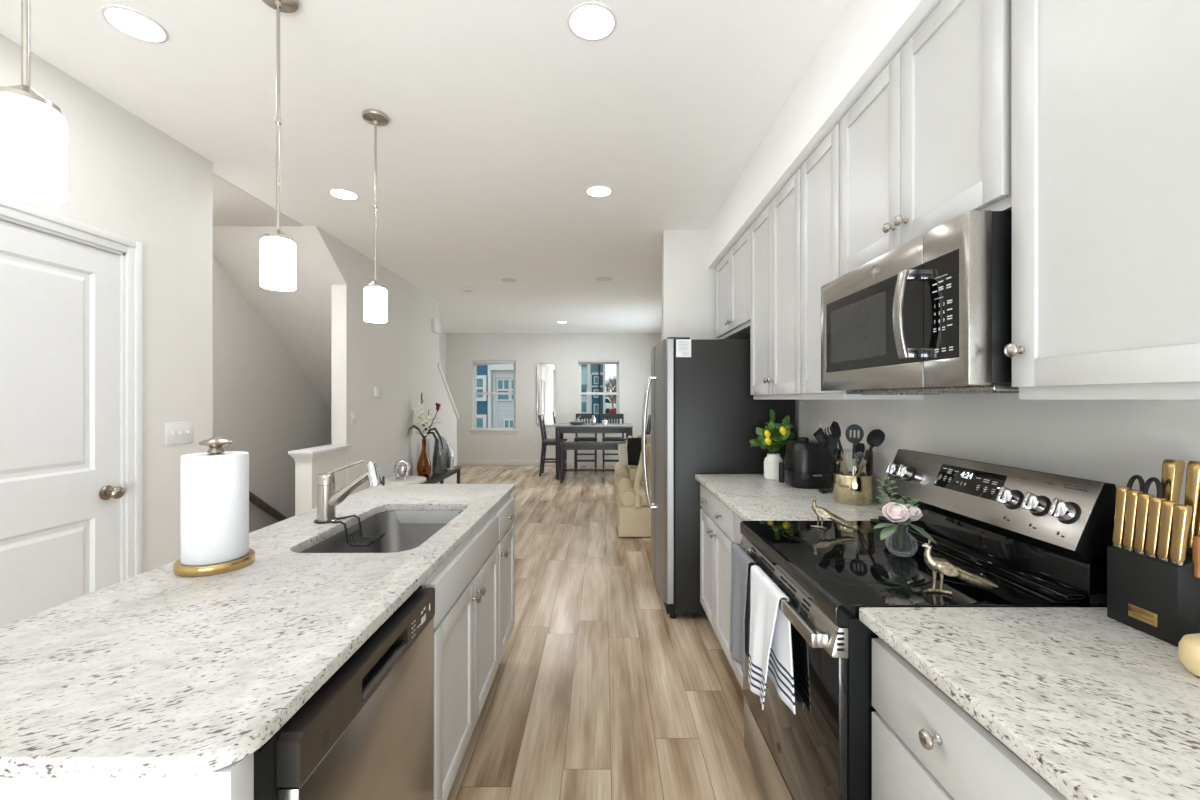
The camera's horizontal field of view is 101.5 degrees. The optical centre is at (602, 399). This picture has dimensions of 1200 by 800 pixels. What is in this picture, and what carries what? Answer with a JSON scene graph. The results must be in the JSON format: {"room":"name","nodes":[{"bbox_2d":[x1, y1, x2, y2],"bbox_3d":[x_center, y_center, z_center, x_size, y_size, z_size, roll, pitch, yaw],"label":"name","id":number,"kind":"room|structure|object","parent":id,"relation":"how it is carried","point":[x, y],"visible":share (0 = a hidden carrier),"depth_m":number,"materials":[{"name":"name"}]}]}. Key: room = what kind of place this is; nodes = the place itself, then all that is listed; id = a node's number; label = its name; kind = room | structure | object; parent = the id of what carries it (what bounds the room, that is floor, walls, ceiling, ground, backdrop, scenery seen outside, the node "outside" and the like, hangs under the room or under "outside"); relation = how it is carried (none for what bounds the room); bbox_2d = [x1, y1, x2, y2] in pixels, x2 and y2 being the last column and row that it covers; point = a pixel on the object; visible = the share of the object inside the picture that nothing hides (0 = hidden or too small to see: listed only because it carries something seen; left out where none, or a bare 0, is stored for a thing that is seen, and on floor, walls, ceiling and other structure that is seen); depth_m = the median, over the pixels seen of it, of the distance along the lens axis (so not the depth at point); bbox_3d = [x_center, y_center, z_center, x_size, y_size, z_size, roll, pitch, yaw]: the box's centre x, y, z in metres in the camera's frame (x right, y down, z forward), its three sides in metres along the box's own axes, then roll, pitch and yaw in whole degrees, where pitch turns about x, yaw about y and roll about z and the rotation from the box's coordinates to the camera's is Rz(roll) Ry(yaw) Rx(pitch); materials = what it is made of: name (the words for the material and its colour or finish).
{"room":"kitchen","nodes":[
{"label":"kitchen","id":0,"kind":"room"},
{"bbox_2d":[0,33,456,572],"bbox_3d":[-2.322,1.300,2.595,0.135,5.340,9.990,0,0,0],"label":"wall","id":1,"kind":"structure","parent":0,"point":[128,178],"depth_m":2.62,"materials":[{"name":"paint"}]},
{"bbox_2d":[0,195,142,626],"bbox_3d":[-2.282,0.305,1.906,0.176,2.130,0.952,0,0,0],"label":"door","id":2,"kind":"structure","parent":1,"relation":"in","point":[71,309],"depth_m":2.07,"materials":[{"name":"white wood"}]},
{"bbox_2d":[165,422,192,445],"bbox_3d":[-2.247,0.180,2.606,0.016,0.115,0.165,0,0,0],"label":"light switch","id":3,"kind":"object","parent":1,"relation":"attached to","point":[175,433],"visible":1,"depth_m":2.60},
{"bbox_2d":[295,462,312,515],"bbox_3d":[-2.330,0.922,3.821,0.130,0.895,0.018,0,0,0],"label":"trim","id":4,"kind":"structure","parent":1,"relation":"attached to","point":[303,470],"depth_m":3.81,"materials":[{"name":"paint"}]},
{"bbox_2d":[288,444,351,461],"bbox_3d":[-2.333,0.442,4.067,0.195,0.087,0.585,0,0,0],"label":"trim","id":5,"kind":"structure","parent":1,"relation":"on","point":[312,454],"depth_m":3.90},
{"bbox_2d":[331,285,346,444],"bbox_3d":[-2.328,-0.306,4.327,0.133,1.408,0.019,0,0,0],"label":"trim","id":6,"kind":"structure","parent":1,"relation":"attached to","point":[338,292],"depth_m":4.32,"materials":[{"name":"paint"}]},
{"bbox_2d":[437,363,458,418],"bbox_3d":[-2.322,-0.100,7.180,0.155,0.807,0.957,0,0,0],"label":"trim","id":7,"kind":"structure","parent":1,"relation":"attached to","point":[438,365],"depth_m":7.12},
{"bbox_2d":[213,173,332,408],"bbox_3d":[-2.805,-0.049,5.210,0.890,2.842,4.760,0,0,0],"label":"ceiling","id":8,"kind":"structure","parent":0,"point":[300,318],"depth_m":4.29,"materials":[{"name":"paint"}]},
{"bbox_2d":[213,256,445,532],"bbox_3d":[-3.305,1.300,6.535,0.110,5.340,7.630,0,0,0],"label":"wall","id":9,"kind":"structure","parent":0,"point":[264,403],"depth_m":4.66,"materials":[{"name":"paint"}]},
{"bbox_2d":[249,491,287,521],"bbox_3d":[-3.203,1.416,5.200,0.094,2.296,3.239,0,0,0],"label":"handrail","id":10,"kind":"object","parent":9,"relation":"attached to","point":[253,498],"visible":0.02,"depth_m":4.61,"materials":[{"name":"brown wood"}]},
{"bbox_2d":[0,0,849,332],"bbox_3d":[-1.005,-1.420,3.975,4.710,0.100,12.750,0,0,0],"label":"ceiling","id":11,"kind":"structure","parent":0,"point":[502,118],"depth_m":2.34,"materials":[{"name":"paint"}]},
{"bbox_2d":[0,0,66,203],"bbox_3d":[-1.060,-0.874,0.900,0.120,0.992,0.120,0,0,0],"label":"pendant lamp","id":12,"kind":"object","parent":11,"relation":"hanging from","point":[33,129],"visible":1,"depth_m":0.88,"materials":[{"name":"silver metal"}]},
{"bbox_2d":[101,5,168,42],"bbox_3d":[-1.706,-1.366,1.790,0.180,0.008,0.180,0,0,0],"label":"recessed light","id":13,"kind":"object","parent":11,"relation":"in","point":[133,23],"visible":1,"depth_m":1.78,"materials":[{"name":"white"}]},
{"bbox_2d":[260,0,298,290],"bbox_3d":[-1.100,-0.874,1.660,0.120,0.992,0.120,0,0,0],"label":"pendant lamp","id":14,"kind":"object","parent":11,"relation":"hanging from","point":[277,249],"visible":1,"depth_m":1.65,"materials":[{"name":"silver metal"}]},
{"bbox_2d":[329,188,358,199],"bbox_3d":[-1.727,-1.366,3.267,0.180,0.008,0.180,0,0,0],"label":"recessed light","id":15,"kind":"object","parent":11,"relation":"in","point":[345,194],"visible":1,"depth_m":3.26,"materials":[{"name":"white"}]},
{"bbox_2d":[362,109,388,322],"bbox_3d":[-1.100,-0.874,2.370,0.120,0.992,0.120,0,0,0],"label":"pendant lamp","id":16,"kind":"object","parent":11,"relation":"hanging from","point":[375,293],"visible":1,"depth_m":2.35,"materials":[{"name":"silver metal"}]},
{"bbox_2d":[567,2,616,40],"bbox_3d":[-0.040,-1.366,1.778,0.180,0.008,0.180,0,0,0],"label":"recessed light","id":17,"kind":"object","parent":11,"relation":"in","point":[589,21],"visible":1,"depth_m":1.77,"materials":[{"name":"white"}]},
{"bbox_2d":[585,185,612,196],"bbox_3d":[-0.026,-1.366,3.220,0.180,0.008,0.180,0,0,0],"label":"recessed light","id":18,"kind":"object","parent":11,"relation":"in","point":[596,190],"visible":1,"depth_m":3.21,"materials":[{"name":"white"}]},
{"bbox_2d":[446,333,661,459],"bbox_3d":[-0.980,0.000,10.230,4.760,2.740,0.160,0,0,0],"label":"wall","id":19,"kind":"structure","parent":0,"point":[564,350],"depth_m":10.15,"materials":[{"name":"paint"}]},
{"bbox_2d":[470,360,517,433],"bbox_3d":[-2.255,-0.055,10.197,0.990,1.530,0.165,0,0,0],"label":"window","id":20,"kind":"structure","parent":19,"relation":"in","point":[475,430],"depth_m":10.22,"materials":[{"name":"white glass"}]},
{"bbox_2d":[457,460,617,465],"bbox_3d":[-0.993,1.315,10.143,4.515,0.110,0.014,0,0,0],"label":"baseboard","id":21,"kind":"structure","parent":19,"relation":"attached to","point":[459,462],"depth_m":10.14,"materials":[{"name":"wood"}]},
{"bbox_2d":[537,363,555,425],"bbox_3d":[-1.170,-0.105,10.136,0.400,1.290,0.028,0,0,0],"label":"wall mirror","id":22,"kind":"object","parent":19,"relation":"attached to","point":[546,372],"visible":0.94,"depth_m":10.14,"materials":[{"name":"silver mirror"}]},
{"bbox_2d":[578,360,620,433],"bbox_3d":[-0.087,-0.055,10.197,0.945,1.530,0.165,0,0,0],"label":"window","id":23,"kind":"structure","parent":19,"relation":"in","point":[617,393],"depth_m":10.22,"materials":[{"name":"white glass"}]},
{"bbox_2d":[447,466,765,799],"bbox_3d":[-1.005,1.420,3.975,4.710,0.100,12.750,0,0,0],"label":"floor","id":24,"kind":"structure","parent":0,"point":[596,692],"depth_m":2.38,"materials":[{"name":"wood"}]},
{"bbox_2d":[0,493,512,799],"bbox_3d":[-0.829,0.929,1.607,0.713,0.882,1.930,0,0,0],"label":"kitchen island","id":25,"kind":"object","parent":24,"relation":"on","point":[235,781],"visible":0.12,"depth_m":0.64,"materials":[{"name":"paint"}]},
{"bbox_2d":[0,484,514,777],"bbox_3d":[-0.843,0.471,1.640,0.740,0.030,2.030,0,0,0],"label":"island countertop","id":26,"kind":"structure","parent":25,"relation":"on","point":[157,672],"depth_m":0.91,"materials":[{"name":"stone"}]},
{"bbox_2d":[173,436,254,576],"bbox_3d":[-1.060,0.279,1.342,0.176,0.355,0.176,0,0,0],"label":"paper towel holder","id":27,"kind":"object","parent":26,"relation":"on","point":[215,444],"visible":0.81,"depth_m":1.30,"materials":[{"name":"gold metal"}]},
{"bbox_2d":[181,451,248,565],"bbox_3d":[-1.060,0.290,1.342,0.147,0.281,0.147,0,0,0],"label":"paper towel roll","id":28,"kind":"object","parent":27,"relation":"on","point":[214,488],"visible":0.94,"depth_m":1.28,"materials":[{"name":"paper"}]},
{"bbox_2d":[317,460,384,521],"bbox_3d":[-0.948,0.341,1.837,0.244,0.230,0.072,0,0,0],"label":"faucet","id":29,"kind":"object","parent":26,"relation":"on","point":[328,498],"visible":0.98,"depth_m":1.82,"materials":[{"name":"silver metal"}]},
{"bbox_2d":[314,514,384,546],"bbox_3d":[-0.957,0.489,1.835,0.240,0.094,0.108,0,0,0],"label":"sponge caddy","id":30,"kind":"object","parent":29,"relation":"hanging from","point":[370,540],"visible":0.88,"depth_m":1.82,"materials":[{"name":"black plastic"}]},
{"bbox_2d":[348,529,384,544],"bbox_3d":[-0.887,0.515,1.835,0.097,0.040,0.104,0,0,0],"label":"basket","id":31,"kind":"object","parent":30,"relation":"on","point":[370,540],"depth_m":1.83,"materials":[{"name":"black metal"}]},
{"bbox_2d":[299,510,462,552],"bbox_3d":[-0.770,0.596,1.806,0.430,0.220,0.730,0,0,0],"label":"sink","id":32,"kind":"object","parent":26,"relation":"in","point":[398,537],"visible":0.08,"depth_m":2.12,"materials":[{"name":"metal"}]},
{"bbox_2d":[254,586,434,799],"bbox_3d":[-0.766,0.930,1.011,0.628,0.880,0.638,0,0,0],"label":"dishwasher","id":33,"kind":"object","parent":24,"relation":"on","point":[367,733],"visible":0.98,"depth_m":0.97,"materials":[{"name":"silver metal"}]},
{"bbox_2d":[385,476,425,483],"bbox_3d":[-2.020,1.090,5.000,0.410,0.560,0.410,0,0,0],"label":"side table","id":34,"kind":"object","parent":24,"relation":"on","point":[411,479],"visible":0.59,"depth_m":4.90,"materials":[{"name":"white ceramic"}]},
{"bbox_2d":[394,459,409,478],"bbox_3d":[-2.050,0.715,5.000,0.164,0.209,0.080,0,0,0],"label":"sculpture","id":35,"kind":"object","parent":34,"relation":"on","point":[401,472],"visible":1,"depth_m":4.98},
{"bbox_2d":[418,466,460,483],"bbox_3d":[-2.100,1.143,6.105,0.270,0.455,1.310,0,0,0],"label":"console table","id":36,"kind":"object","parent":24,"relation":"on","point":[433,478],"visible":0.23,"depth_m":6.08,"materials":[{"name":"black paint"}]},
{"bbox_2d":[416,439,430,476],"bbox_3d":[-2.130,0.693,5.830,0.168,0.445,0.168,0,0,0],"label":"bottle vase","id":37,"kind":"object","parent":36,"relation":"on","point":[423,467],"visible":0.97,"depth_m":5.78,"materials":[{"name":"orange glass"}]},
{"bbox_2d":[407,392,443,451],"bbox_3d":[-2.130,0.390,5.777,0.413,0.949,0.295,0,0,-36],"label":"flower arrangement","id":38,"kind":"object","parent":37,"relation":"in","point":[422,427],"visible":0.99,"depth_m":5.80,"materials":[{"name":"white plant"}]},
{"bbox_2d":[432,439,441,472],"bbox_3d":[-2.075,0.705,6.120,0.120,0.420,0.120,0,0,0],"label":"bottle vase","id":39,"kind":"object","parent":36,"relation":"on","point":[436,461],"visible":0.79,"depth_m":6.08,"materials":[{"name":"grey glass"}]},
{"bbox_2d":[434,436,453,469],"bbox_3d":[-2.083,0.700,6.400,0.265,0.430,0.120,0,0,0],"label":"sculpture","id":40,"kind":"object","parent":36,"relation":"on","point":[447,457],"visible":0.64,"depth_m":6.39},
{"bbox_2d":[394,510,498,799],"bbox_3d":[-0.778,0.929,1.750,0.703,0.882,0.829,0,0,0],"label":"base cabinet","id":41,"kind":"object","parent":24,"relation":"on","point":[466,584],"visible":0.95,"depth_m":1.65,"materials":[{"name":"paint"}]},
{"bbox_2d":[495,494,514,663],"bbox_3d":[-0.778,0.929,2.361,0.703,0.882,0.383,0,0,0],"label":"base cabinet","id":42,"kind":"object","parent":24,"relation":"on","point":[505,510],"visible":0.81,"depth_m":2.35,"materials":[{"name":"paint"}]},
{"bbox_2d":[539,415,566,475],"bbox_3d":[-0.907,0.825,8.950,0.475,1.090,0.430,0,0,0],"label":"dining chair","id":43,"kind":"object","parent":24,"relation":"on","point":[545,441],"visible":0.84,"depth_m":8.75,"materials":[{"name":"brown wood"}]},
{"bbox_2d":[574,414,596,471],"bbox_3d":[-0.330,0.825,9.428,0.430,1.090,0.475,0,0,0],"label":"dining chair","id":44,"kind":"object","parent":24,"relation":"on","point":[583,416],"visible":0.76,"depth_m":9.42,"materials":[{"name":"brown wood"}]},
{"bbox_2d":[559,441,625,482],"bbox_3d":[-0.160,1.042,8.180,1.120,0.655,0.360,0,0,0],"label":"bench","id":45,"kind":"object","parent":24,"relation":"on","point":[564,445],"visible":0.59,"depth_m":8.02,"materials":[{"name":"brown wood"}]},
{"bbox_2d":[555,423,632,478],"bbox_3d":[-0.155,0.910,8.860,1.350,0.920,0.880,0,0,0],"label":"dining table","id":46,"kind":"object","parent":24,"relation":"on","point":[561,428],"visible":0.8,"depth_m":8.45,"materials":[{"name":"brown wood"}]},
{"bbox_2d":[602,414,624,471],"bbox_3d":[0.200,0.825,9.428,0.430,1.090,0.475,0,0,0],"label":"dining chair","id":47,"kind":"object","parent":24,"relation":"on","point":[605,416],"visible":0.64,"depth_m":9.61,"materials":[{"name":"brown wood"}]},
{"bbox_2d":[614,435,650,504],"bbox_3d":[0.569,0.940,6.710,0.833,0.860,0.890,0,0,0],"label":"armchair","id":48,"kind":"object","parent":24,"relation":"on","point":[629,472],"visible":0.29,"depth_m":6.33,"materials":[{"name":"beige fabric"}]},
{"bbox_2d":[618,444,627,466],"bbox_3d":[0.262,0.730,6.430,0.130,0.295,0.088,0,0,-20],"label":"throw pillow","id":49,"kind":"object","parent":48,"relation":"on","point":[622,448],"visible":1,"depth_m":6.40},
{"bbox_2d":[627,465,643,481],"bbox_3d":[0.565,0.990,6.610,0.460,0.160,0.620,0,0,0],"label":"seat cushion","id":50,"kind":"object","parent":48,"relation":"on","point":[631,470],"depth_m":6.32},
{"bbox_2d":[627,438,646,465],"bbox_3d":[0.460,0.700,6.600,0.270,0.369,0.158,0,0,0],"label":"throw pillow","id":51,"kind":"object","parent":48,"relation":"on","point":[634,445],"visible":0.6,"depth_m":6.55,"materials":[{"name":"black fabric"}]},
{"bbox_2d":[616,444,650,536],"bbox_3d":[0.563,0.940,5.261,0.835,0.860,0.890,0,0,0],"label":"armchair","id":52,"kind":"object","parent":24,"relation":"on","point":[633,512],"visible":0.41,"depth_m":4.85,"materials":[{"name":"beige fabric"}]},
{"bbox_2d":[633,482,650,506],"bbox_3d":[0.565,0.990,5.160,0.460,0.160,0.620,0,0,0],"label":"seat cushion","id":53,"kind":"object","parent":52,"relation":"on","point":[639,491],"depth_m":4.86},
{"bbox_2d":[700,484,733,669],"bbox_3d":[0.883,0.929,2.583,0.659,0.882,0.758,0,0,0],"label":"base cabinet","id":54,"kind":"object","parent":24,"relation":"on","point":[716,519],"visible":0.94,"depth_m":2.53,"materials":[{"name":"paint"}]},
{"bbox_2d":[695,474,883,520],"bbox_3d":[0.888,0.471,2.422,0.653,0.030,1.155,0,0,0],"label":"countertop","id":55,"kind":"structure","parent":54,"relation":"on","point":[753,497],"depth_m":2.21,"materials":[{"name":"stone"}]},
{"bbox_2d":[764,453,782,479],"bbox_3d":[0.985,0.385,2.830,0.107,0.142,0.107,0,0,0],"label":"vase","id":56,"kind":"object","parent":55,"relation":"on","point":[771,461],"visible":0.9,"depth_m":2.79,"materials":[{"name":"white ceramic"}]},
{"bbox_2d":[749,409,795,453],"bbox_3d":[0.977,0.195,2.828,0.266,0.279,0.174,0,0,0],"label":"sprigs","id":57,"kind":"object","parent":56,"relation":"in","point":[773,436],"visible":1,"depth_m":2.80,"materials":[{"name":"green plant"}]},
{"bbox_2d":[779,437,832,488],"bbox_3d":[1.059,0.328,2.599,0.278,0.257,0.220,0,0,0],"label":"air fryer","id":58,"kind":"object","parent":55,"relation":"on","point":[806,465],"visible":0.96,"depth_m":2.50,"materials":[{"name":"black plastic"}]},
{"bbox_2d":[833,449,872,505],"bbox_3d":[1.112,0.341,2.180,0.160,0.230,0.160,0,0,0],"label":"utensil canister","id":59,"kind":"object","parent":55,"relation":"on","point":[848,490],"visible":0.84,"depth_m":2.12,"materials":[{"name":"gold metal"}]},
{"bbox_2d":[813,427,848,475],"bbox_3d":[1.038,0.285,2.169,0.229,0.322,0.032,0,0,0],"label":"utensil","id":60,"kind":"object","parent":59,"relation":"in","point":[825,444],"visible":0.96,"depth_m":2.16,"materials":[{"name":"plastic"}]},
{"bbox_2d":[822,425,849,475],"bbox_3d":[1.069,0.279,2.208,0.169,0.331,0.023,0,0,2],"label":"utensil","id":61,"kind":"object","parent":59,"relation":"in","point":[833,442],"visible":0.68,"depth_m":2.21,"materials":[{"name":"plastic"}]},
{"bbox_2d":[831,421,848,471],"bbox_3d":[1.079,0.271,2.214,0.118,0.346,0.033,0,0,-7],"label":"utensil","id":62,"kind":"object","parent":59,"relation":"in","point":[836,425],"visible":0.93,"depth_m":2.21,"materials":[{"name":"plastic"}]},
{"bbox_2d":[845,424,863,475],"bbox_3d":[1.099,0.275,2.140,0.072,0.334,0.020,0,0,26],"label":"utensil","id":63,"kind":"object","parent":59,"relation":"in","point":[852,427],"visible":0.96,"depth_m":2.14,"materials":[{"name":"plastic"}]},
{"bbox_2d":[856,429,884,475],"bbox_3d":[1.113,0.284,2.105,0.050,0.322,0.183,0,0,-26],"label":"utensil","id":64,"kind":"object","parent":59,"relation":"in","point":[875,438],"visible":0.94,"depth_m":2.06,"materials":[{"name":"plastic"}]},
{"bbox_2d":[641,337,794,618],"bbox_3d":[0.731,0.491,3.477,0.918,1.757,0.897,0,0,0],"label":"refrigerator","id":65,"kind":"object","parent":24,"relation":"on","point":[705,416],"visible":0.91,"depth_m":3.03,"materials":[{"name":"grey metal"}]},
{"bbox_2d":[734,513,743,689],"bbox_3d":[0.899,0.929,2.025,0.628,0.882,0.350,0,0,0],"label":"base cabinet","id":66,"kind":"object","parent":24,"relation":"on","point":[738,672],"visible":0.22,"depth_m":2.13,"materials":[{"name":"paint"}]},
{"bbox_2d":[731,449,1115,799],"bbox_3d":[0.837,0.778,1.464,0.726,1.185,0.757,0,0,0],"label":"range","id":67,"kind":"object","parent":24,"relation":"on","point":[1042,538],"visible":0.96,"depth_m":1.25,"materials":[{"name":"metal"}]},
{"bbox_2d":[730,543,755,677],"bbox_3d":[0.475,0.714,1.685,0.048,0.380,0.221,0,0,0],"label":"dish towel","id":68,"kind":"object","parent":67,"relation":"hanging from","point":[740,576],"visible":0.89,"depth_m":1.68,"materials":[{"name":"fabric"}]},
{"bbox_2d":[748,565,795,713],"bbox_3d":[0.475,0.706,1.418,0.048,0.366,0.296,0,0,0],"label":"dish towel","id":69,"kind":"object","parent":67,"relation":"hanging from","point":[770,643],"visible":0.99,"depth_m":1.40,"materials":[{"name":"fabric"}]},
{"bbox_2d":[811,496,855,528],"bbox_3d":[0.800,0.398,1.708,0.145,0.112,0.040,0,0,37],"label":"figurine","id":70,"kind":"object","parent":67,"relation":"on","point":[822,512],"visible":1,"depth_m":1.71,"materials":[{"name":"gold metal"}]},
{"bbox_2d":[885,526,917,556],"bbox_3d":[0.872,0.412,1.432,0.083,0.084,0.082,0,0,0],"label":"bud vase","id":71,"kind":"object","parent":67,"relation":"on","point":[892,551],"visible":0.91,"depth_m":1.42,"materials":[{"name":"clear glass"}]},
{"bbox_2d":[874,476,936,548],"bbox_3d":[0.863,0.331,1.429,0.156,0.207,0.126,0,0,0],"label":"flower bouquet","id":72,"kind":"object","parent":71,"relation":"in","point":[898,511],"visible":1,"depth_m":1.41,"materials":[{"name":"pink plant"}]},
{"bbox_2d":[740,521,1076,626],"bbox_3d":[0.782,0.479,1.464,0.535,0.050,0.757,0,0,0],"label":"cooktop","id":73,"kind":"object","parent":67,"relation":"in","point":[838,570],"depth_m":1.30,"materials":[{"name":"black glass"}]},
{"bbox_2d":[939,468,958,481],"bbox_3d":[1.085,0.237,1.540,0.016,0.038,0.073,0,0,0],"label":"print","id":74,"kind":"object","parent":67,"relation":"attached to","point":[945,474],"depth_m":1.54},
{"bbox_2d":[922,540,997,594],"bbox_3d":[0.834,0.393,1.149,0.159,0.122,0.043,0,0,7],"label":"figurine","id":75,"kind":"object","parent":67,"relation":"on","point":[943,567],"visible":1,"depth_m":1.14,"materials":[{"name":"gold metal"}]},
{"bbox_2d":[976,478,997,493],"bbox_3d":[1.082,0.244,1.388,0.015,0.034,0.080,0,0,0],"label":"print","id":76,"kind":"object","parent":67,"relation":"attached to","point":[983,485],"depth_m":1.38},
{"bbox_2d":[872,637,1067,799],"bbox_3d":[0.883,0.929,0.853,0.659,0.882,0.446,0,0,0],"label":"base cabinet","id":77,"kind":"object","parent":24,"relation":"on","point":[925,746],"visible":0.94,"depth_m":0.88,"materials":[{"name":"paint"}]},
{"bbox_3d":[0.884,0.929,0.388,0.659,0.882,0.476,0,0,0],"label":"base cabinet","id":78,"kind":"object","parent":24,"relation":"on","visible":0},
{"bbox_2d":[859,607,1199,799],"bbox_3d":[0.888,0.471,0.590,0.653,0.030,0.979,0,0,0],"label":"countertop","id":79,"kind":"structure","parent":78,"relation":"on","point":[1101,707],"depth_m":0.78,"materials":[{"name":"stone"}]},
{"bbox_2d":[1107,536,1199,646],"bbox_3d":[1.122,0.353,0.964,0.136,0.205,0.140,0,0,0],"label":"knife block","id":80,"kind":"object","parent":79,"relation":"on","point":[1160,599],"visible":0.88,"depth_m":0.94,"materials":[{"name":"black wood"}]},
{"bbox_2d":[1112,486,1131,548],"bbox_3d":[1.073,0.244,1.013,0.025,0.126,0.021,0,0,0],"label":"knife","id":81,"kind":"object","parent":80,"relation":"on","point":[1121,491],"visible":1,"depth_m":1.01,"materials":[{"name":"gold metal"}]},
{"bbox_2d":[1123,490,1142,551],"bbox_3d":[1.073,0.245,0.992,0.025,0.123,0.021,0,0,0],"label":"knife","id":82,"kind":"object","parent":80,"relation":"on","point":[1132,495],"visible":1,"depth_m":0.99,"materials":[{"name":"gold metal"}]},
{"bbox_2d":[1134,493,1154,554],"bbox_3d":[1.073,0.247,0.972,0.025,0.120,0.021,0,0,0],"label":"knife","id":83,"kind":"object","parent":80,"relation":"on","point":[1143,498],"visible":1,"depth_m":0.97,"materials":[{"name":"gold metal"}]},
{"bbox_2d":[1126,475,1162,497],"bbox_3d":[1.111,0.231,1.008,0.019,0.149,0.066,0,0,0],"label":"scissors","id":84,"kind":"object","parent":80,"relation":"on","point":[1144,486],"visible":0.37,"depth_m":1.00,"materials":[{"name":"black metal"}]},
{"bbox_2d":[1145,497,1165,557],"bbox_3d":[1.073,0.248,0.951,0.025,0.117,0.021,0,0,0],"label":"knife","id":85,"kind":"object","parent":80,"relation":"in","point":[1153,529],"visible":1,"depth_m":0.95,"materials":[{"name":"gold metal"}]},
{"bbox_2d":[1157,500,1178,561],"bbox_3d":[1.073,0.250,0.931,0.025,0.114,0.021,0,0,0],"label":"knife","id":86,"kind":"object","parent":80,"relation":"on","point":[1167,506],"visible":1,"depth_m":0.93,"materials":[{"name":"gold metal"}]},
{"bbox_2d":[1161,459,1184,502],"bbox_3d":[1.140,0.203,0.985,0.037,0.165,0.024,0,0,0],"label":"knife","id":87,"kind":"object","parent":80,"relation":"on","point":[1172,469],"visible":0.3,"depth_m":0.98,"materials":[{"name":"gold metal"}]},
{"bbox_2d":[1170,504,1192,565],"bbox_3d":[1.073,0.252,0.910,0.025,0.111,0.021,0,0,0],"label":"knife","id":88,"kind":"object","parent":80,"relation":"on","point":[1182,514],"visible":1,"depth_m":0.90,"materials":[{"name":"gold metal"}]},
{"bbox_2d":[1184,461,1199,549],"bbox_3d":[1.130,0.202,0.936,0.037,0.168,0.022,0,0,0],"label":"knife","id":89,"kind":"object","parent":80,"relation":"on","point":[1192,487],"visible":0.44,"depth_m":0.93,"materials":[{"name":"gold metal"}]},
{"bbox_2d":[1179,633,1199,676],"bbox_3d":[1.012,0.414,0.800,0.094,0.084,0.094,0,0,0],"label":"ceramic jar","id":90,"kind":"object","parent":79,"relation":"on","point":[1189,645],"visible":1,"depth_m":0.81,"materials":[{"name":"beige ceramic"}]},
{"bbox_2d":[662,230,717,339],"bbox_3d":[0.882,0.000,4.020,0.785,2.740,0.120,0,0,0],"label":"wall","id":91,"kind":"structure","parent":0,"point":[688,284],"depth_m":3.96,"materials":[{"name":"paint"}]},
{"bbox_2d":[708,0,941,267],"bbox_3d":[1.031,-1.215,0.830,0.368,0.310,6.260,0,0,0],"label":"wall","id":92,"kind":"structure","parent":0,"point":[867,35],"depth_m":1.92,"materials":[{"name":"paint"}]},
{"bbox_2d":[795,393,1199,504],"bbox_3d":[1.300,0.000,3.975,0.170,2.740,12.750,0,0,0],"label":"wall","id":93,"kind":"structure","parent":0,"point":[1108,441],"depth_m":1.40,"materials":[{"name":"paint"}]},
{"bbox_2d":[715,227,749,338],"bbox_3d":[1.036,-0.760,3.427,0.354,0.600,0.916,0,0,0],"label":"upper cabinet","id":94,"kind":"object","parent":93,"relation":"attached to","point":[732,274],"visible":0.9,"depth_m":3.37,"materials":[{"name":"paint"}]},
{"bbox_2d":[750,168,803,399],"bbox_3d":[1.036,-0.530,2.591,0.354,1.060,0.748,0,0,0],"label":"upper cabinet","id":95,"kind":"object","parent":93,"relation":"attached to","point":[775,235],"visible":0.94,"depth_m":2.52,"materials":[{"name":"paint"}]},
{"bbox_2d":[801,123,923,399],"bbox_3d":[1.052,-0.530,2.033,0.322,1.060,0.361,0,0,0],"label":"upper cabinet","id":96,"kind":"object","parent":93,"relation":"attached to","point":[820,173],"visible":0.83,"depth_m":2.05,"materials":[{"name":"paint"}]},
{"bbox_2d":[840,0,1011,276],"bbox_3d":[1.036,-0.745,1.469,0.354,0.630,0.758,0,0,0],"label":"upper cabinet","id":97,"kind":"object","parent":93,"relation":"attached to","point":[928,143],"visible":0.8,"depth_m":1.33,"materials":[{"name":"paint"}]},
{"bbox_2d":[821,210,1018,394],"bbox_3d":[0.990,-0.221,1.472,0.451,0.409,0.747,0,0,0],"label":"microwave","id":98,"kind":"object","parent":97,"relation":"attached to","point":[931,314],"visible":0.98,"depth_m":1.24,"materials":[{"name":"silver metal"}]},
{"bbox_2d":[1004,0,1199,399],"bbox_3d":[1.036,-0.530,0.841,0.354,1.060,0.462,0,0,0],"label":"upper cabinet","id":99,"kind":"object","parent":93,"relation":"attached to","point":[1106,93],"visible":1,"depth_m":0.87,"materials":[{"name":"paint"}]},
{"label":"outside","id":100,"kind":"structure","parent":0,"visible":0},
{"bbox_3d":[0.000,1.820,75.325,120.000,0.200,129.350,0,0,0],"label":"lawn","id":101,"kind":"structure","parent":100,"visible":0},
{"bbox_2d":[477,365,491,427],"bbox_3d":[-7.489,-4.668,23.450,5.821,12.923,7.500,0,0,0],"label":"house","id":102,"kind":"structure","parent":101,"relation":"on","point":[484,374],"depth_m":19.98,"materials":[{"name":"blue"}]},
{"bbox_2d":[490,363,513,427],"bbox_3d":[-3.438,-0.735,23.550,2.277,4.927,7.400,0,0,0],"label":"house","id":103,"kind":"structure","parent":101,"relation":"on","point":[502,374],"depth_m":20.23,"materials":[{"name":"grey"}]},
{"bbox_2d":[581,364,590,422],"bbox_3d":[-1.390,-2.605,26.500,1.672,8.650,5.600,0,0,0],"label":"house","id":104,"kind":"structure","parent":101,"relation":"on","point":[585,368],"depth_m":23.98,"materials":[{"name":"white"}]},
{"bbox_2d":[591,364,604,422],"bbox_3d":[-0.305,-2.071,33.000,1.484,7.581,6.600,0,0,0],"label":"house","id":105,"kind":"structure","parent":101,"relation":"on","point":[597,370],"depth_m":29.97,"materials":[{"name":"blue"}]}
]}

